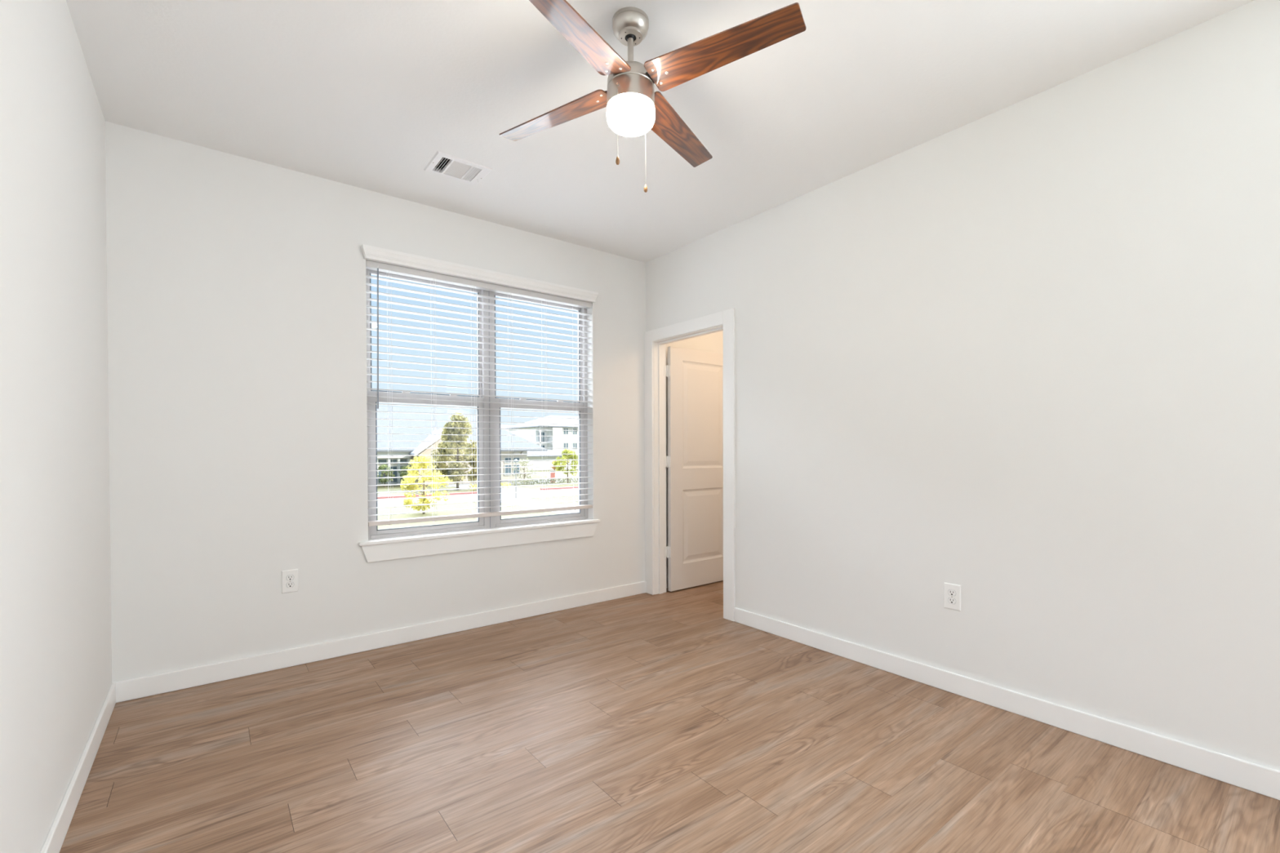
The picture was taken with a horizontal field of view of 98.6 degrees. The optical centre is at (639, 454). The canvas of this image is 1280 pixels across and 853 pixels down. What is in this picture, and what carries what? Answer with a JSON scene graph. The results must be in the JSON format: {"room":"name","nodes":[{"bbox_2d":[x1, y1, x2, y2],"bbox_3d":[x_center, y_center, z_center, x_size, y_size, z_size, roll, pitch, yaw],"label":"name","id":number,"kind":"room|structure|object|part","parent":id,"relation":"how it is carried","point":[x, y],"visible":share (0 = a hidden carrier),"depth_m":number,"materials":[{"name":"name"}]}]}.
{"room":"empty bedroom","nodes":[
{"label":"empty bedroom","id":0,"kind":"room"},
{"bbox_2d":[0,0,111,852],"bbox_3d":[-0.796,-0.113,0.304,0.120,2.863,5.720,-1,1,-38],"label":"wall","id":1,"kind":"structure","parent":0,"point":[55,631],"depth_m":1.63,"materials":[{"name":"white paint"}]},
{"bbox_2d":[40,683,115,852],"bbox_3d":[-0.772,1.148,0.400,0.014,0.098,5.586,-1,1,-38],"label":"baseboard","id":2,"kind":"structure","parent":1,"relation":"attached to","point":[53,843],"depth_m":1.89,"materials":[{"name":"white paint"}]},
{"bbox_2d":[105,120,723,683],"bbox_3d":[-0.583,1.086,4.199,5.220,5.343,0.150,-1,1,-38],"label":"wall","id":3,"kind":"structure","parent":0,"point":[237,285],"depth_m":3.00,"materials":[{"name":"white paint"}]},
{"bbox_2d":[281,568,298,593],"bbox_3d":[-1.934,0.701,3.044,0.078,0.125,0.008,-1,1,-38],"label":"wall outlet","id":4,"kind":"object","parent":3,"relation":"attached to","point":[290,584],"visible":1,"depth_m":3.04,"materials":[{"name":"white plastic"}]},
{"bbox_2d":[286,582,293,587],"bbox_3d":[-1.932,0.721,3.042,0.034,0.027,0.002,-1,1,-38],"label":"receptacle","id":5,"kind":"object","parent":4,"relation":"attached to","point":[289,584],"depth_m":3.04,"materials":[{"name":"grey plastic"}]},
{"bbox_2d":[286,574,293,580],"bbox_3d":[-1.932,0.682,3.042,0.036,0.029,0.001,-1,1,-38],"label":"receptacle","id":6,"kind":"object","parent":4,"relation":"attached to","point":[289,577],"depth_m":3.04,"materials":[{"name":"grey plastic"}]},
{"bbox_2d":[111,581,645,702],"bbox_3d":[-1.219,1.117,3.600,3.240,0.098,0.014,-1,1,-38],"label":"baseboard","id":7,"kind":"structure","parent":3,"relation":"attached to","point":[156,684],"depth_m":3.21,"materials":[{"name":"white paint"}]},
{"bbox_2d":[359,268,599,562],"bbox_3d":[-1.034,-0.268,3.817,1.694,1.808,0.182,-1,1,-38],"label":"window","id":8,"kind":"structure","parent":3,"relation":"in","point":[383,544],"depth_m":3.81,"materials":[{"name":"grey plastic"}]},
{"bbox_3d":[-1.398,-0.733,3.621,0.723,0.813,0.030,-1,1,-38],"label":"sash","id":9,"kind":"part","parent":8,"relation":"part of","materials":[{"name":"grey plastic"}]},
{"bbox_3d":[-1.377,0.052,3.603,0.723,0.884,0.030,-1,1,-38],"label":"sash","id":10,"kind":"part","parent":8,"relation":"part of","materials":[{"name":"grey plastic"}]},
{"bbox_2d":[360,244,598,526],"bbox_3d":[-0.999,-0.402,3.772,1.646,1.666,0.109,-1,1,-38],"label":"window blind","id":11,"kind":"object","parent":8,"relation":"attached to","point":[371,253],"visible":0.96,"depth_m":3.68,"materials":[{"name":"white plastic"}]},
{"bbox_3d":[-1.538,-0.359,3.388,0.014,1.528,0.053,-1,1,-38],"label":"ladder cord","id":12,"kind":"part","parent":11,"relation":"part of","materials":[{"name":"white fabric"}]},
{"bbox_3d":[-1.329,-0.361,3.550,0.014,1.528,0.053,-1,1,-38],"label":"ladder cord","id":13,"kind":"part","parent":11,"relation":"part of","materials":[{"name":"white fabric"}]},
{"bbox_3d":[-1.119,-0.364,3.714,0.014,1.528,0.053,-1,1,-38],"label":"ladder cord","id":14,"kind":"part","parent":11,"relation":"part of","materials":[{"name":"white fabric"}]},
{"bbox_3d":[-1.010,0.412,3.803,1.594,0.026,0.054,-1,1,-38],"label":"rail","id":15,"kind":"part","parent":11,"relation":"part of","materials":[{"name":"white plastic"}]},
{"bbox_3d":[-0.910,-0.366,3.877,0.014,1.528,0.053,-1,1,-38],"label":"ladder cord","id":16,"kind":"part","parent":11,"relation":"part of","materials":[{"name":"white fabric"}]},
{"bbox_3d":[-0.701,-0.368,4.039,0.014,1.528,0.053,-1,1,-38],"label":"ladder cord","id":17,"kind":"part","parent":11,"relation":"part of","materials":[{"name":"white fabric"}]},
{"bbox_3d":[-0.492,-0.371,4.202,0.014,1.528,0.053,-1,1,-38],"label":"ladder cord","id":18,"kind":"part","parent":11,"relation":"part of","materials":[{"name":"white fabric"}]},
{"bbox_3d":[-1.010,0.523,3.797,1.694,0.021,0.112,-1,1,-38],"label":"sill","id":19,"kind":"part","parent":8,"relation":"part of","materials":[{"name":"white paint"}]},
{"bbox_3d":[-0.758,-0.740,4.119,0.733,0.813,0.030,-1,1,-38],"label":"sash","id":20,"kind":"part","parent":8,"relation":"part of","materials":[{"name":"grey plastic"}]},
{"bbox_3d":[-0.736,0.045,4.102,0.733,0.884,0.030,-1,1,-38],"label":"sash","id":21,"kind":"part","parent":8,"relation":"part of","materials":[{"name":"grey plastic"}]},
{"bbox_2d":[666,576,668,588],"bbox_3d":[0.811,1.095,5.180,1.615,0.098,0.014,-1,1,-38],"label":"baseboard","id":22,"kind":"structure","parent":3,"relation":"attached to","point":[667,577],"depth_m":4.72,"materials":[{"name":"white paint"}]},
{"bbox_2d":[66,0,1254,262],"bbox_3d":[1.166,-1.642,1.914,5.220,0.150,5.870,-1,1,-38],"label":"ceiling","id":23,"kind":"structure","parent":0,"point":[363,94],"depth_m":2.34,"materials":[{"name":"white paint"}]},
{"bbox_2d":[423,151,492,186],"bbox_3d":[-1.002,-1.618,3.036,0.300,0.129,0.243,-1,1,-38],"label":"ceiling vent","id":24,"kind":"object","parent":23,"relation":"in","point":[459,169],"visible":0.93,"depth_m":3.04,"materials":[{"name":"white metal"}]},
{"bbox_2d":[499,0,806,192],"bbox_3d":[-0.033,-1.274,1.993,0.935,0.580,0.935,0,1,-13],"label":"ceiling fan","id":25,"kind":"object","parent":23,"relation":"hanging from","point":[632,103],"visible":1,"depth_m":1.91,"materials":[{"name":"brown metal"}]},
{"bbox_3d":[-0.334,-1.330,2.178,0.529,0.006,0.132,0,13,32],"label":"fan blade","id":26,"kind":"part","parent":25,"relation":"part of","materials":[{"name":"brown wood"}]},
{"bbox_3d":[-0.219,-1.326,1.692,0.132,0.006,0.529,14,8,31],"label":"fan blade","id":27,"kind":"part","parent":25,"relation":"part of","materials":[{"name":"brown wood"}]},
{"bbox_3d":[-0.078,-1.159,1.914,0.002,0.253,0.002,-1,1,-38],"label":"pull chain","id":28,"kind":"part","parent":25,"relation":"part of","materials":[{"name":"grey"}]},
{"bbox_3d":[-0.033,-1.218,1.994,0.175,0.079,0.175,-1,1,-38],"label":"light globe","id":29,"kind":"part","parent":25,"relation":"part of","materials":[{"name":"white glass"}]},
{"bbox_3d":[0.152,-1.333,2.294,0.132,0.006,0.529,-14,-7,31],"label":"fan blade","id":30,"kind":"part","parent":25,"relation":"part of","materials":[{"name":"brown wood"}]},
{"bbox_3d":[0.267,-1.328,1.808,0.529,0.006,0.132,0,-11,32],"label":"fan blade","id":31,"kind":"part","parent":25,"relation":"part of","materials":[{"name":"brown wood"}]},
{"bbox_2d":[59,580,1279,852],"bbox_3d":[1.181,1.237,1.854,5.120,0.120,5.720,-1,1,-38],"label":"floor","id":32,"kind":"structure","parent":0,"point":[664,722],"depth_m":2.09,"materials":[{"name":"wood"}]},
{"bbox_2d":[645,0,1279,770],"bbox_3d":[1.821,-0.202,2.416,0.125,2.743,5.600,-1,1,-38],"label":"wall","id":33,"kind":"structure","parent":0,"point":[1023,356],"depth_m":2.39,"materials":[{"name":"white paint"}]},
{"bbox_2d":[644,307,735,621],"bbox_3d":[0.400,0.072,4.234,0.147,2.165,0.988,-1,1,-38],"label":"door frame","id":34,"kind":"structure","parent":33,"relation":"attached to","point":[726,317],"depth_m":4.50,"materials":[{"name":"white paint"}]},
{"bbox_2d":[663,346,723,591],"bbox_3d":[0.529,0.120,4.803,0.798,2.033,0.040,-1,1,-38],"label":"door","id":35,"kind":"structure","parent":33,"relation":"in","point":[694,461],"depth_m":4.74,"materials":[{"name":"white paint"}]},
{"bbox_2d":[943,582,960,611],"bbox_3d":[1.528,0.697,2.696,0.008,0.125,0.078,-1,1,-38],"label":"wall outlet","id":36,"kind":"object","parent":33,"relation":"attached to","point":[952,593],"visible":1,"depth_m":2.69,"materials":[{"name":"white plastic"}]},
{"bbox_2d":[947,597,955,604],"bbox_3d":[1.526,0.717,2.694,0.002,0.029,0.036,-1,1,-38],"label":"receptacle","id":37,"kind":"object","parent":36,"relation":"attached to","point":[950,600],"depth_m":2.69,"materials":[{"name":"grey plastic"}]},
{"bbox_2d":[947,589,955,595],"bbox_3d":[1.526,0.678,2.694,0.001,0.029,0.036,-1,1,-38],"label":"receptacle","id":38,"kind":"object","parent":36,"relation":"attached to","point":[950,592],"depth_m":2.69,"materials":[{"name":"grey plastic"}]},
{"bbox_2d":[734,607,1279,799],"bbox_3d":[2.073,1.124,1.997,0.014,0.098,4.611,-1,1,-38],"label":"baseboard","id":39,"kind":"structure","parent":33,"relation":"attached to","point":[1256,778],"depth_m":2.37,"materials":[{"name":"white paint"}]},
{"label":"outside","id":40,"kind":"structure","parent":0,"visible":0},
{"bbox_2d":[444,482,538,492],"bbox_3d":[-15.663,3.266,55.048,4.400,0.030,15.100,-1,1,-38],"label":"driveway","id":41,"kind":"structure","parent":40,"point":[461,485],"depth_m":52.58,"materials":[{"name":"concrete"}]},
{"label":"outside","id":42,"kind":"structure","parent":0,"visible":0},
{"bbox_2d":[501,497,578,514],"bbox_3d":[-6.022,3.438,36.069,2.500,0.020,14.100,-1,1,-38],"label":"footpath","id":43,"kind":"structure","parent":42,"point":[523,501],"depth_m":37.21,"materials":[{"name":"concrete"}]},
{"bbox_2d":[514,458,517,498],"bbox_3d":[-9.247,1.875,41.086,0.260,3.060,0.254,-1,1,-38],"label":"lamp post","id":44,"kind":"object","parent":43,"relation":"on","point":[515,459],"visible":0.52,"depth_m":41.06,"materials":[{"name":"grey metal"}]},
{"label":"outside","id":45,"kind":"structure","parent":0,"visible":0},
{"bbox_2d":[377,469,578,529],"bbox_3d":[-27.101,2.560,148.216,380.000,0.400,380.000,-1,1,-38],"label":"ground","id":46,"kind":"structure","parent":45,"point":[380,488],"depth_m":35.99,"materials":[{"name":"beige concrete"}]},
{"bbox_2d":[377,464,395,487],"bbox_3d":[-25.600,2.148,55.169,1.973,2.323,1.756,-1,1,-38],"label":"shrub","id":47,"kind":"object","parent":46,"relation":"on","point":[382,467],"visible":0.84,"depth_m":55.16,"materials":[{"name":"green plant"}]},
{"bbox_2d":[397,465,410,479],"bbox_3d":[-24.031,2.175,56.851,1.746,2.224,1.710,-1,1,-38],"label":"shrub","id":48,"kind":"object","parent":46,"relation":"on","point":[403,473],"visible":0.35,"depth_m":56.54,"materials":[{"name":"green plant"}]},
{"bbox_2d":[400,453,452,513],"bbox_3d":[-12.621,1.714,32.689,2.757,3.576,2.433,0,1,-9],"label":"tree","id":49,"kind":"object","parent":46,"relation":"on","point":[422,458],"visible":0.87,"depth_m":32.26,"materials":[{"name":"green plant"}]},
{"bbox_2d":[428,412,477,490],"bbox_3d":[-16.886,-0.314,50.921,5.063,7.283,5.200,0,1,-21],"label":"tree","id":50,"kind":"object","parent":46,"relation":"on","point":[459,440],"visible":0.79,"depth_m":50.04,"materials":[{"name":"green plant"}]},
{"bbox_2d":[376,405,547,485],"bbox_3d":[-25.870,-1.234,66.634,25.400,8.850,17.820,-1,1,-38],"label":"clubhouse","id":51,"kind":"structure","parent":46,"relation":"on","point":[506,454],"depth_m":63.01,"materials":[{"name":"beige paint"}]},
{"bbox_3d":[-27.056,0.745,57.847,0.800,0.420,0.025,-1,1,-38],"label":"pane","id":52,"kind":"part","parent":51,"relation":"part of","materials":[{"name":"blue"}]},
{"bbox_3d":[-27.052,2.144,57.862,0.800,1.680,0.025,-1,1,-38],"label":"pane","id":53,"kind":"part","parent":51,"relation":"part of","materials":[{"name":"green"}]},
{"bbox_3d":[-26.184,2.135,58.537,0.660,1.680,0.025,-1,1,-38],"label":"pane","id":54,"kind":"part","parent":51,"relation":"part of","materials":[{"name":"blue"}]},
{"bbox_3d":[-26.188,0.735,58.523,0.660,0.420,0.025,-1,1,-38],"label":"pane","id":55,"kind":"part","parent":51,"relation":"part of","materials":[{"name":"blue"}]},
{"bbox_3d":[-25.411,2.127,59.139,0.700,1.680,0.025,-1,1,-38],"label":"pane","id":56,"kind":"part","parent":51,"relation":"part of","materials":[{"name":"green"}]},
{"bbox_3d":[-25.415,0.727,59.125,0.700,0.420,0.025,-1,1,-38],"label":"pane","id":57,"kind":"part","parent":51,"relation":"part of","materials":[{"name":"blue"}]},
{"bbox_3d":[-15.946,1.889,66.505,0.750,1.150,0.025,-1,1,-38],"label":"pane","id":58,"kind":"part","parent":51,"relation":"part of","materials":[{"name":"blue"}]},
{"bbox_3d":[-15.078,1.880,67.180,0.750,1.150,0.025,-1,1,-38],"label":"pane","id":59,"kind":"part","parent":51,"relation":"part of","materials":[{"name":"blue"}]},
{"bbox_2d":[377,486,577,498],"bbox_3d":[11.089,3.007,66.587,220.000,0.160,0.450,-1,1,-38],"label":"kerb","id":60,"kind":"object","parent":46,"relation":"on","point":[566,487],"visible":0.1,"depth_m":45.81,"materials":[{"name":"red paint"}]},
{"bbox_2d":[468,481,511,490],"bbox_3d":[-14.137,3.023,52.126,4.079,0.726,0.912,-1,1,-38],"label":"hedge","id":61,"kind":"object","parent":46,"relation":"on","point":[502,483],"visible":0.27,"depth_m":52.61,"materials":[{"name":"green plant"}]},
{"bbox_2d":[500,424,513,431],"bbox_3d":[-32.699,-2.164,127.664,28.000,9.500,15.500,-1,1,-38],"label":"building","id":62,"kind":"structure","parent":46,"relation":"on","point":[502,426],"depth_m":128.03,"materials":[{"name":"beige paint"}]},
{"bbox_2d":[511,457,537,484],"bbox_3d":[-12.652,1.733,59.952,2.851,2.982,2.458,-1,1,-38],"label":"sapling","id":63,"kind":"object","parent":46,"relation":"on","point":[522,463],"visible":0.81,"depth_m":59.84,"materials":[{"name":"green plant"}]},
{"bbox_2d":[505,415,577,453],"bbox_3d":[-14.438,-2.836,119.822,24.800,10.900,15.500,-1,1,-38],"label":"apartment building","id":64,"kind":"structure","parent":46,"relation":"on","point":[538,434],"depth_m":110.50,"materials":[{"name":"white paint"}]},
{"bbox_3d":[-19.394,-1.292,107.201,0.250,8.100,0.250,-1,1,-38],"label":"post","id":65,"kind":"part","parent":64,"relation":"part of","materials":[{"name":"white paint"}]},
{"bbox_3d":[-19.524,-3.387,109.171,1.300,1.950,0.025,-1,1,-38],"label":"pane","id":66,"kind":"part","parent":64,"relation":"part of","materials":[{"name":"blue"}]},
{"bbox_2d":[511,477,577,485],"bbox_3d":[-9.888,2.930,59.727,8.621,0.770,0.884,-1,1,-38],"label":"hedge","id":67,"kind":"object","parent":46,"relation":"on","point":[557,479],"visible":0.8,"depth_m":59.29,"materials":[{"name":"green plant"}]},
{"bbox_2d":[527,449,577,471],"bbox_3d":[-16.676,0.905,101.826,13.500,3.800,7.000,-1,1,-38],"label":"garage","id":68,"kind":"structure","parent":46,"relation":"on","point":[548,458],"depth_m":97.85,"materials":[{"name":"white"}]},
{"bbox_2d":[549,471,555,482],"bbox_3d":[-9.796,2.530,61.827,0.640,1.330,0.300,-1,1,-38],"label":"sign post","id":69,"kind":"object","parent":46,"relation":"on","point":[552,474],"visible":0.6,"depth_m":61.71,"materials":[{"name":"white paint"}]},
{"bbox_3d":[-9.796,2.570,61.828,0.500,1.250,0.200,-1,1,-38],"label":"post","id":70,"kind":"part","parent":69,"relation":"part of","materials":[{"name":"red paint"}]},
{"bbox_2d":[552,448,577,483],"bbox_3d":[-7.850,1.288,60.058,3.044,3.840,3.057,-1,1,-38],"label":"tree","id":71,"kind":"object","parent":46,"relation":"on","point":[565,463],"visible":0.75,"depth_m":59.73,"materials":[{"name":"green plant"}]},
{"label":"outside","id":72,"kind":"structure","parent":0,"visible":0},
{"bbox_2d":[438,478,576,487],"bbox_3d":[-4.811,3.084,70.084,40.800,0.025,5.700,-1,1,-38],"label":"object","id":73,"kind":"structure","parent":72,"point":[503,482],"depth_m":63.04,"materials":[{"name":"concrete"}]},
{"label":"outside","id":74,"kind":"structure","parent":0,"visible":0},
{"bbox_2d":[377,488,577,506],"bbox_3d":[13.162,3.098,63.924,220.000,0.020,6.300,-1,1,-38],"label":"street","id":75,"kind":"structure","parent":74,"point":[527,495],"depth_m":43.61,"materials":[{"name":"grey asphalt"}]}
]}

